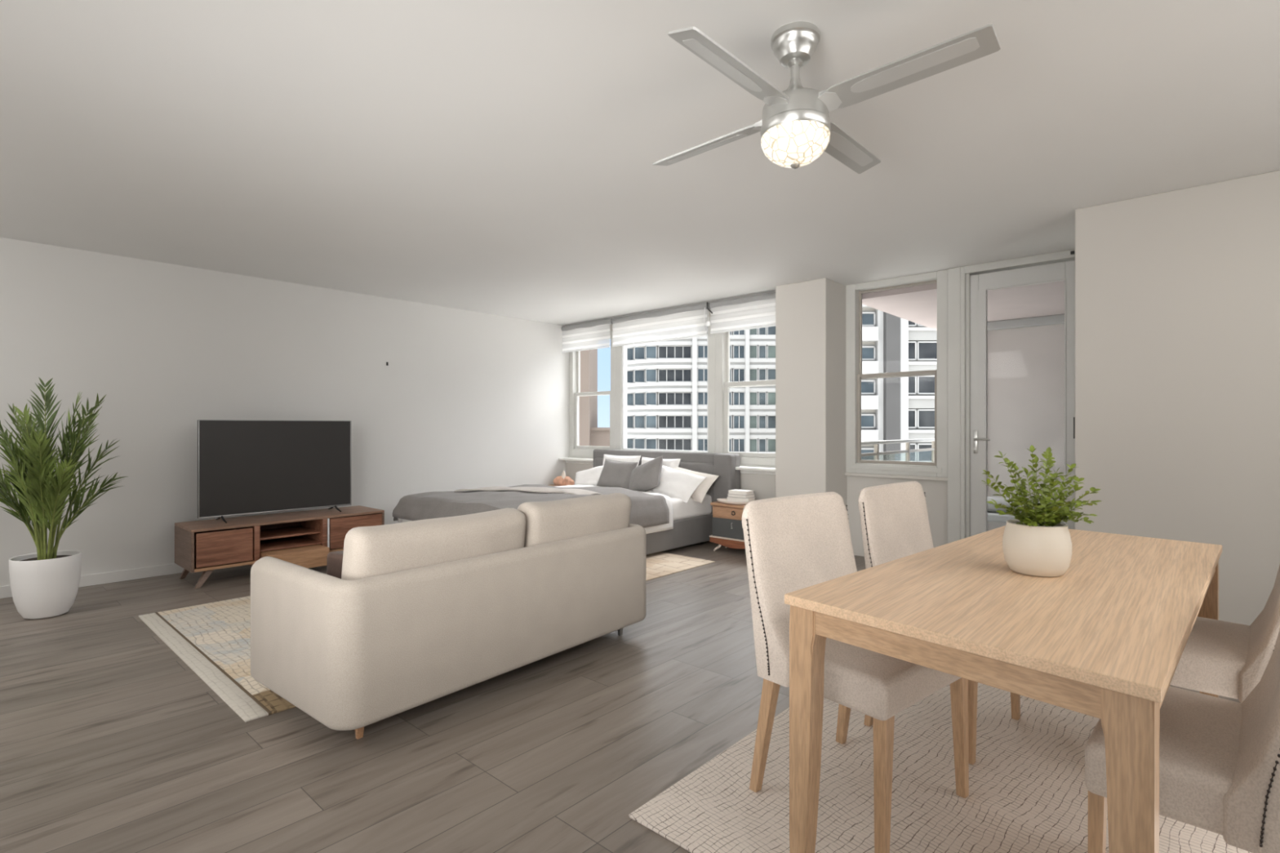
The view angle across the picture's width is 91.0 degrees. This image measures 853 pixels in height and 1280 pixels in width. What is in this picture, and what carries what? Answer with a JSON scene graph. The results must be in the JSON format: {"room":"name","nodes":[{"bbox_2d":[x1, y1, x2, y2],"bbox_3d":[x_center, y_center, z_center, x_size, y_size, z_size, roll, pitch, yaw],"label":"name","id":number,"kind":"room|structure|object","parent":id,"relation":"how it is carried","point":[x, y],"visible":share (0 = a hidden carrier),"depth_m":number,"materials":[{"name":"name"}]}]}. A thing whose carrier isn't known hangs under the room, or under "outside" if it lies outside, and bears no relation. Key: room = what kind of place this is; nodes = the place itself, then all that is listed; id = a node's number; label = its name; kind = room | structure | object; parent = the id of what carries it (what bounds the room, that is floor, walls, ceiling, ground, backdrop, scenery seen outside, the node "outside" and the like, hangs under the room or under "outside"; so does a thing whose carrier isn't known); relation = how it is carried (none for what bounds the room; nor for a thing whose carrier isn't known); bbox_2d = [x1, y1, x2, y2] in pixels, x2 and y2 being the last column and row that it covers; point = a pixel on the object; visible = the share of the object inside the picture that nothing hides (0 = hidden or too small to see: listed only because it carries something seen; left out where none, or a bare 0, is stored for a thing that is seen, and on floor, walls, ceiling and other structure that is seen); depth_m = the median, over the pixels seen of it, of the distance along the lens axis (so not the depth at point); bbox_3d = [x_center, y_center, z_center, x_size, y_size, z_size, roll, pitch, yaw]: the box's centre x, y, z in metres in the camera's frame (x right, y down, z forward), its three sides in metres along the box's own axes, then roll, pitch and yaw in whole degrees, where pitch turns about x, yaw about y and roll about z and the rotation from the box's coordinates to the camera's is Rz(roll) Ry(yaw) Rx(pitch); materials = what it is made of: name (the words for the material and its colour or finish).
{"room":"studio apartment","nodes":[
{"label":"studio apartment","id":0,"kind":"room"},
{"bbox_2d":[0,237,568,586],"bbox_3d":[-3.535,-0.060,5.483,0.200,2.500,7.790,0,0,42],"label":"wall","id":1,"kind":"structure","parent":0,"point":[463,399],"depth_m":5.40,"materials":[{"name":"white paint"}]},
{"bbox_2d":[0,563,183,599],"bbox_3d":[-3.446,1.147,5.423,0.013,0.085,7.420,0,0,42],"label":"baseboard","id":2,"kind":"structure","parent":1,"relation":"attached to","point":[91,580],"depth_m":4.83,"materials":[{"name":"white paint"}]},
{"bbox_2d":[0,540,1239,852],"bbox_3d":[-0.404,1.240,2.759,8.500,0.100,7.950,0,0,42],"label":"floor","id":3,"kind":"structure","parent":0,"point":[110,742],"depth_m":2.36,"materials":[{"name":"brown wood"}]},
{"bbox_2d":[0,377,125,619],"bbox_3d":[-3.759,0.437,3.975,0.834,1.507,0.523,0,0,10],"label":"potted palm","id":4,"kind":"object","parent":3,"relation":"on","point":[44,584],"visible":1,"depth_m":3.90,"materials":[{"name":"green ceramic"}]},
{"bbox_2d":[8,550,81,619],"bbox_3d":[-3.746,1.002,3.968,0.336,0.376,0.336,0,0,42],"label":"pot","id":5,"kind":"object","parent":4,"relation":"attached to","point":[43,585],"depth_m":3.87,"materials":[{"name":"white ceramic"}]},
{"bbox_2d":[137,595,295,722],"bbox_3d":[-1.674,1.185,3.982,2.085,0.010,2.040,0,0,42],"label":"area rug","id":6,"kind":"object","parent":3,"relation":"on","point":[213,639],"visible":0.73,"depth_m":3.36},
{"bbox_2d":[250,493,645,739],"bbox_3d":[-0.825,0.781,3.182,0.860,0.818,1.800,0,0,39],"label":"sofa","id":7,"kind":"object","parent":6,"relation":"on","point":[419,612],"visible":1,"depth_m":2.60,"materials":[{"name":"fabric"}]},
{"bbox_2d":[326,551,343,578],"bbox_3d":[-1.242,0.648,2.741,0.233,0.204,0.150,0,0,32],"label":"throw cushion","id":8,"kind":"object","parent":7,"relation":"on","point":[334,559],"visible":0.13,"depth_m":2.70,"materials":[{"name":"brown fabric"}]},
{"bbox_2d":[341,507,526,580],"bbox_3d":[-0.857,0.574,2.725,0.224,0.368,0.840,0,0,39],"label":"cushion","id":9,"kind":"object","parent":7,"relation":"on","point":[372,552],"depth_m":2.57,"materials":[{"name":"fabric"}]},
{"bbox_2d":[517,493,631,547],"bbox_3d":[-0.346,0.565,3.353,0.225,0.386,0.770,0,0,39],"label":"cushion","id":10,"kind":"object","parent":7,"relation":"on","point":[548,522],"depth_m":3.22,"materials":[{"name":"fabric"}]},
{"bbox_2d":[174,505,384,589],"bbox_3d":[-2.910,0.972,5.235,0.660,0.437,1.450,0,0,42],"label":"media console","id":11,"kind":"object","parent":3,"relation":"on","point":[305,539],"visible":0.77,"depth_m":5.01,"materials":[{"name":"brown wood"}]},
{"bbox_2d":[197,419,351,523],"bbox_3d":[-3.030,0.350,5.297,0.262,0.807,1.168,0,0,42],"label":"television","id":12,"kind":"object","parent":11,"relation":"on","point":[246,467],"visible":1,"depth_m":5.22,"materials":[{"name":"black plastic"}]},
{"bbox_2d":[259,525,320,540],"bbox_3d":[-3.011,0.890,5.272,0.438,0.015,0.470,0,0,42],"label":"shelf","id":13,"kind":"object","parent":11,"relation":"attached to","point":[268,532],"depth_m":5.31,"materials":[{"name":"brown wood"}]},
{"bbox_2d":[259,535,321,551],"bbox_3d":[-2.999,0.979,5.261,0.468,0.013,0.470,0,0,42],"label":"shelf","id":14,"kind":"object","parent":11,"relation":"attached to","point":[299,541],"depth_m":5.24,"materials":[{"name":"brown wood"}]},
{"bbox_2d":[645,551,715,581],"bbox_3d":[-0.741,1.186,5.747,2.390,0.008,1.530,0,0,42],"label":"rug","id":15,"kind":"object","parent":3,"relation":"on","point":[660,564],"visible":0.25,"depth_m":5.42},
{"bbox_2d":[401,448,739,555],"bbox_3d":[-0.612,0.729,6.069,2.050,0.907,2.600,0,0,42],"label":"bed","id":16,"kind":"object","parent":15,"relation":"on","point":[692,520],"visible":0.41,"depth_m":6.26,"materials":[{"name":"grey fabric"}]},
{"bbox_2d":[397,484,673,533],"bbox_3d":[-0.884,0.798,5.907,1.828,0.320,2.044,0,0,42],"label":"duvet","id":17,"kind":"object","parent":16,"relation":"on","point":[669,526],"visible":0.04,"depth_m":5.86,"materials":[{"name":"white fabric"}]},
{"bbox_2d":[392,484,669,528],"bbox_3d":[-1.004,0.742,5.777,1.878,0.299,1.739,0,0,42],"label":"blanket","id":18,"kind":"object","parent":17,"relation":"on","point":[647,510],"visible":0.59,"depth_m":5.53,"materials":[{"name":"grey fabric"}]},
{"bbox_2d":[453,486,603,494],"bbox_3d":[-1.051,0.603,5.931,1.472,0.067,0.324,0,0,19],"label":"sheet","id":19,"kind":"object","parent":18,"relation":"on","point":[542,490],"visible":0.99,"depth_m":5.83,"materials":[{"name":"white fabric"}]},
{"bbox_2d":[573,465,604,485],"bbox_3d":[-0.565,0.590,7.157,0.506,0.332,0.185,0,0,31],"label":"pillow","id":20,"kind":"object","parent":16,"relation":"on","point":[591,476],"visible":0.53,"depth_m":7.11,"materials":[{"name":"white fabric"}]},
{"bbox_2d":[596,458,637,488],"bbox_3d":[-0.259,0.540,6.840,0.482,0.358,0.218,0,0,40],"label":"pillow","id":21,"kind":"object","parent":16,"relation":"on","point":[614,473],"visible":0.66,"depth_m":6.76,"materials":[{"name":"grey fabric"}]},
{"bbox_2d":[602,453,640,466],"bbox_3d":[-0.238,0.500,7.147,0.568,0.353,0.172,0,0,39],"label":"pillow","id":22,"kind":"object","parent":16,"relation":"on","point":[617,458],"visible":0.32,"depth_m":7.09,"materials":[{"name":"white fabric"}]},
{"bbox_2d":[628,455,662,491],"bbox_3d":[0.049,0.525,6.465,0.227,0.468,0.580,0,0,-41],"label":"pillow","id":23,"kind":"object","parent":16,"relation":"on","point":[646,477],"visible":0.84,"depth_m":6.35,"materials":[{"name":"grey fabric"}]},
{"bbox_2d":[641,457,680,468],"bbox_3d":[0.191,0.505,6.771,0.566,0.334,0.164,0,0,45],"label":"pillow","id":24,"kind":"object","parent":16,"relation":"on","point":[671,463],"visible":0.23,"depth_m":6.65,"materials":[{"name":"white fabric"}]},
{"bbox_2d":[673,466,719,503],"bbox_3d":[0.465,0.575,6.374,0.227,0.330,0.708,0,0,-40],"label":"pillow","id":25,"kind":"object","parent":16,"relation":"on","point":[698,495],"visible":0.4,"depth_m":6.16,"materials":[{"name":"beige fabric"}]},
{"bbox_2d":[649,464,706,503],"bbox_3d":[0.335,0.565,6.304,0.242,0.334,0.692,0,0,-40],"label":"pillow","id":26,"kind":"object","parent":25,"relation":"on","point":[673,482],"visible":0.74,"depth_m":6.18,"materials":[{"name":"white fabric"}]},
{"bbox_2d":[709,501,745,551],"bbox_3d":[0.953,0.962,5.947,0.537,0.467,0.282,0,0,42],"label":"nightstand","id":27,"kind":"object","parent":3,"relation":"on","point":[727,531],"visible":0.57,"depth_m":5.90,"materials":[{"name":"beige wood"}]},
{"bbox_2d":[716,498,750,504],"bbox_3d":[0.887,0.713,5.967,0.358,0.030,0.192,0,0,42],"label":"round tray","id":28,"kind":"object","parent":27,"relation":"on","point":[721,500],"visible":0.76,"depth_m":5.88,"materials":[{"name":"white ceramic"}]},
{"bbox_2d":[727,497,755,502],"bbox_3d":[0.961,0.692,5.967,0.225,0.045,0.150,0,0,36],"label":"book","id":29,"kind":"object","parent":28,"relation":"on","point":[729,499],"visible":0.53,"depth_m":5.91,"materials":[{"name":"white paper"}]},
{"bbox_2d":[727,493,755,498],"bbox_3d":[0.961,0.654,5.967,0.145,0.030,0.215,0,0,-45],"label":"book","id":30,"kind":"object","parent":29,"relation":"on","point":[744,496],"visible":0.83,"depth_m":5.91,"materials":[{"name":"white paper"}]},
{"bbox_2d":[728,488,753,495],"bbox_3d":[0.961,0.623,5.967,0.200,0.033,0.140,0,0,38],"label":"book","id":31,"kind":"object","parent":30,"relation":"on","point":[736,491],"visible":1,"depth_m":5.92,"materials":[{"name":"white paper"}]},
{"bbox_2d":[628,682,1251,852],"bbox_3d":[1.655,1.185,1.837,2.610,0.010,2.155,0,0,42],"label":"dining rug","id":32,"kind":"object","parent":3,"relation":"on","point":[1028,792],"visible":0.43,"depth_m":2.02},
{"bbox_2d":[741,491,968,852],"bbox_3d":[0.692,0.713,2.042,0.573,0.935,0.525,0,0,-39],"label":"dining chair","id":33,"kind":"object","parent":32,"relation":"on","point":[793,543],"visible":0.66,"depth_m":2.00,"materials":[{"name":"beige fabric"}]},
{"bbox_2d":[857,480,1020,764],"bbox_3d":[1.200,0.713,2.526,0.573,0.935,0.451,0,0,-43],"label":"dining chair","id":34,"kind":"object","parent":32,"relation":"on","point":[895,521],"visible":0.36,"depth_m":2.56,"materials":[{"name":"beige fabric"}]},
{"bbox_2d":[784,525,1222,852],"bbox_3d":[1.288,0.810,1.963,1.838,0.740,0.776,0,0,-43],"label":"dining table","id":35,"kind":"object","parent":32,"relation":"on","point":[1105,638],"visible":0.82,"depth_m":1.49,"materials":[{"name":"brown wood"}]},
{"bbox_2d":[982,444,1101,577],"bbox_3d":[1.206,0.248,1.895,0.301,0.384,0.284,0,0,42],"label":"potted fern","id":36,"kind":"object","parent":35,"relation":"on","point":[1039,544],"visible":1,"depth_m":1.85,"materials":[{"name":"green plant"}]},
{"bbox_2d":[1084,629,1279,852],"bbox_3d":[1.280,0.713,1.415,0.573,0.935,0.378,0,0,-45],"label":"dining chair","id":37,"kind":"object","parent":32,"relation":"on","point":[1220,758],"visible":0.84,"depth_m":1.27,"materials":[{"name":"beige fabric"}]},
{"bbox_2d":[1169,564,1279,703],"bbox_3d":[1.886,0.713,2.020,0.573,0.935,0.388,0,0,-45],"label":"dining chair","id":38,"kind":"object","parent":32,"relation":"on","point":[1225,659],"visible":0.47,"depth_m":1.88,"materials":[{"name":"beige fabric"}]},
{"bbox_3d":[-0.918,0.961,7.706,0.532,0.467,0.282,0,0,42],"label":"nightstand","id":39,"kind":"object","parent":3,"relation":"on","visible":0},
{"bbox_2d":[552,470,574,486],"bbox_3d":[-0.920,0.632,7.664,0.333,0.192,0.174,0,0,28],"label":"ornament","id":40,"kind":"object","parent":39,"relation":"on","point":[563,480],"visible":0.83,"depth_m":7.61,"materials":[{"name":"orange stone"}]},
{"bbox_2d":[0,0,1279,325],"bbox_3d":[-0.404,-1.385,2.759,8.500,0.150,7.950,0,0,42],"label":"ceiling","id":41,"kind":"structure","parent":0,"point":[491,157],"depth_m":2.85,"materials":[{"name":"white paint"}]},
{"bbox_2d":[652,21,1000,173],"bbox_3d":[0.521,-1.087,2.111,0.917,0.445,0.917,0,0,-2],"label":"ceiling fan","id":42,"kind":"object","parent":41,"relation":"hanging from","point":[796,127],"visible":1,"depth_m":2.01,"materials":[{"name":"silver metal"}]},
{"bbox_2d":[558,308,775,500],"bbox_3d":[0.291,-0.060,7.179,3.200,2.500,0.460,0,0,42],"label":"wall","id":43,"kind":"structure","parent":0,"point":[763,486],"depth_m":6.28,"materials":[{"name":"white paint"}]},
{"bbox_2d":[561,318,612,352],"bbox_3d":[-0.662,-1.122,7.833,0.890,0.350,0.070,0,0,42],"label":"roller blind","id":44,"kind":"object","parent":43,"relation":"attached to","point":[588,335],"visible":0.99,"depth_m":7.79,"materials":[{"name":"fabric"}]},
{"bbox_2d":[567,330,614,458],"bbox_3d":[-0.580,-0.383,7.975,0.840,1.574,0.150,0,0,42],"label":"window","id":45,"kind":"structure","parent":43,"relation":"attached to","point":[575,451],"depth_m":8.17,"materials":[{"name":"paint"}]},
{"bbox_2d":[611,302,710,346],"bbox_3d":[0.206,-1.122,7.048,1.410,0.350,0.070,0,0,42],"label":"roller blind","id":46,"kind":"object","parent":43,"relation":"attached to","point":[669,324],"visible":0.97,"depth_m":6.98,"materials":[{"name":"fabric"}]},
{"bbox_2d":[703,302,712,330],"bbox_3d":[0.702,-1.148,6.517,0.055,0.297,0.106,0,0,-37],"label":"blind cord","id":47,"kind":"object","parent":46,"relation":"hanging from","point":[708,323],"visible":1,"depth_m":6.51,"materials":[{"name":"white plastic"}]},
{"bbox_2d":[614,316,715,453],"bbox_3d":[0.284,-0.383,7.193,1.490,1.574,0.150,0,0,42],"label":"window","id":48,"kind":"structure","parent":43,"relation":"attached to","point":[620,352],"depth_m":7.59,"materials":[{"name":"paint"}]},
{"bbox_2d":[709,291,775,333],"bbox_3d":[1.055,-1.129,6.280,0.840,0.335,0.070,0,0,42],"label":"roller blind","id":49,"kind":"object","parent":43,"relation":"attached to","point":[740,313],"visible":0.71,"depth_m":6.26,"materials":[{"name":"fabric"}]},
{"bbox_2d":[715,329,775,467],"bbox_3d":[1.159,-0.383,6.402,0.870,1.574,0.150,0,0,42],"label":"window","id":50,"kind":"structure","parent":43,"relation":"attached to","point":[723,384],"depth_m":6.60,"materials":[{"name":"paint"}]},
{"bbox_2d":[775,277,847,508],"bbox_3d":[1.633,-0.060,5.905,0.500,2.500,0.550,0,0,42],"label":"column","id":51,"kind":"structure","parent":0,"point":[811,315],"depth_m":5.70,"materials":[{"name":"white paint"}]},
{"bbox_2d":[847,475,947,556],"bbox_3d":[2.300,0.823,5.599,0.900,0.735,0.110,0,0,42],"label":"wall","id":52,"kind":"structure","parent":0,"point":[936,491],"depth_m":5.41,"materials":[{"name":"white paint"}]},
{"bbox_2d":[844,472,947,481],"bbox_3d":[2.251,0.440,5.545,0.900,0.030,0.075,0,0,42],"label":"trim","id":53,"kind":"structure","parent":52,"relation":"attached to","point":[858,474],"depth_m":5.50,"materials":[{"name":"white paint"}]},
{"bbox_2d":[845,269,947,477],"bbox_3d":[2.282,-0.443,5.588,0.888,1.735,0.150,0,0,42],"label":"window","id":54,"kind":"structure","parent":52,"relation":"in","point":[854,463],"depth_m":5.59,"materials":[{"name":"paint"}]},
{"bbox_2d":[947,266,960,543],"bbox_3d":[2.645,-0.060,5.250,0.104,2.500,0.165,0,0,42],"label":"trim","id":55,"kind":"structure","parent":52,"relation":"attached to","point":[954,273],"depth_m":5.19,"materials":[{"name":"paint"}]},
{"bbox_2d":[862,280,1064,330],"bbox_3d":[4.700,-1.325,6.165,3.700,0.270,3.950,0,0,42],"label":"balcony ceiling","id":56,"kind":"structure","parent":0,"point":[917,304],"depth_m":6.03,"materials":[{"name":"white paint"}]},
{"bbox_2d":[986,323,1064,531],"bbox_3d":[5.015,0.025,6.386,3.530,2.430,0.200,0,0,42],"label":"wall","id":57,"kind":"structure","parent":0,"point":[1025,366],"depth_m":6.95,"materials":[{"name":"paint"}]},
{"bbox_2d":[986,314,1064,330],"bbox_3d":[4.924,-1.143,6.286,3.530,0.095,0.070,0,0,42],"label":"trim","id":58,"kind":"structure","parent":57,"relation":"attached to","point":[1059,318],"depth_m":6.88,"materials":[{"name":"white paint"}]},
{"bbox_2d":[1002,519,1071,577],"bbox_3d":[1.194,0.365,1.893,0.177,0.150,0.177,0,0,42],"label":"pot","id":59,"kind":"object","parent":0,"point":[1044,549],"depth_m":1.83,"materials":[{"name":"beige ceramic"}]},
{"bbox_2d":[1075,169,1279,625],"bbox_3d":[4.018,-0.060,3.324,2.700,2.500,1.180,0,0,42],"label":"wall","id":60,"kind":"structure","parent":0,"point":[1177,292],"depth_m":3.44,"materials":[{"name":"white paint"}]},
{"bbox_2d":[960,248,1075,539],"bbox_3d":[3.019,-0.060,4.911,0.910,2.500,0.165,0,0,42],"label":"door","id":61,"kind":"structure","parent":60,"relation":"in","point":[976,280],"depth_m":5.10,"materials":[{"name":"paint"}]},
{"bbox_3d":[4.607,1.340,6.249,3.950,0.200,3.950,0,0,42],"label":"trim","id":62,"kind":"structure","parent":0,"visible":0},
{"bbox_2d":[861,438,934,462],"bbox_3d":[3.196,0.698,7.499,0.060,1.085,3.890,0,0,42],"label":"balcony railing","id":63,"kind":"object","parent":62,"relation":"on","point":[907,451],"visible":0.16,"depth_m":7.28,"materials":[{"name":"metal"}]},
{"bbox_2d":[986,496,1064,524],"bbox_3d":[3.867,0.985,6.548,1.250,0.510,0.600,0,0,42],"label":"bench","id":64,"kind":"object","parent":62,"relation":"on","point":[993,515],"visible":0.02,"depth_m":6.41,"materials":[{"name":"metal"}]},
{"label":"outside","id":65,"kind":"structure","parent":0,"visible":0},
{"bbox_2d":[861,304,937,462],"bbox_3d":[27.016,9.340,59.600,17.827,47.700,10.800,0,0,0],"label":"apartment block","id":66,"kind":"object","parent":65,"point":[895,408],"visible":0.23,"depth_m":54.80,"materials":[{"name":"white concrete"}]},
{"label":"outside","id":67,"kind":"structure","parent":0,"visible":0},
{"bbox_2d":[626,325,775,453],"bbox_3d":[11.457,4.535,86.825,27.337,57.311,14.350,0,0,0],"label":"apartment tower","id":68,"kind":"structure","parent":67,"point":[667,380],"depth_m":80.10,"materials":[{"name":"white concrete"}]},
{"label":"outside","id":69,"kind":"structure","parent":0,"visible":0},
{"bbox_2d":[579,346,609,446],"bbox_3d":[-5.000,9.309,43.975,7.086,47.763,8.050,0,0,0],"label":"neighbouring building","id":70,"kind":"structure","parent":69,"point":[590,434],"depth_m":40.60,"materials":[{"name":"beige concrete"}]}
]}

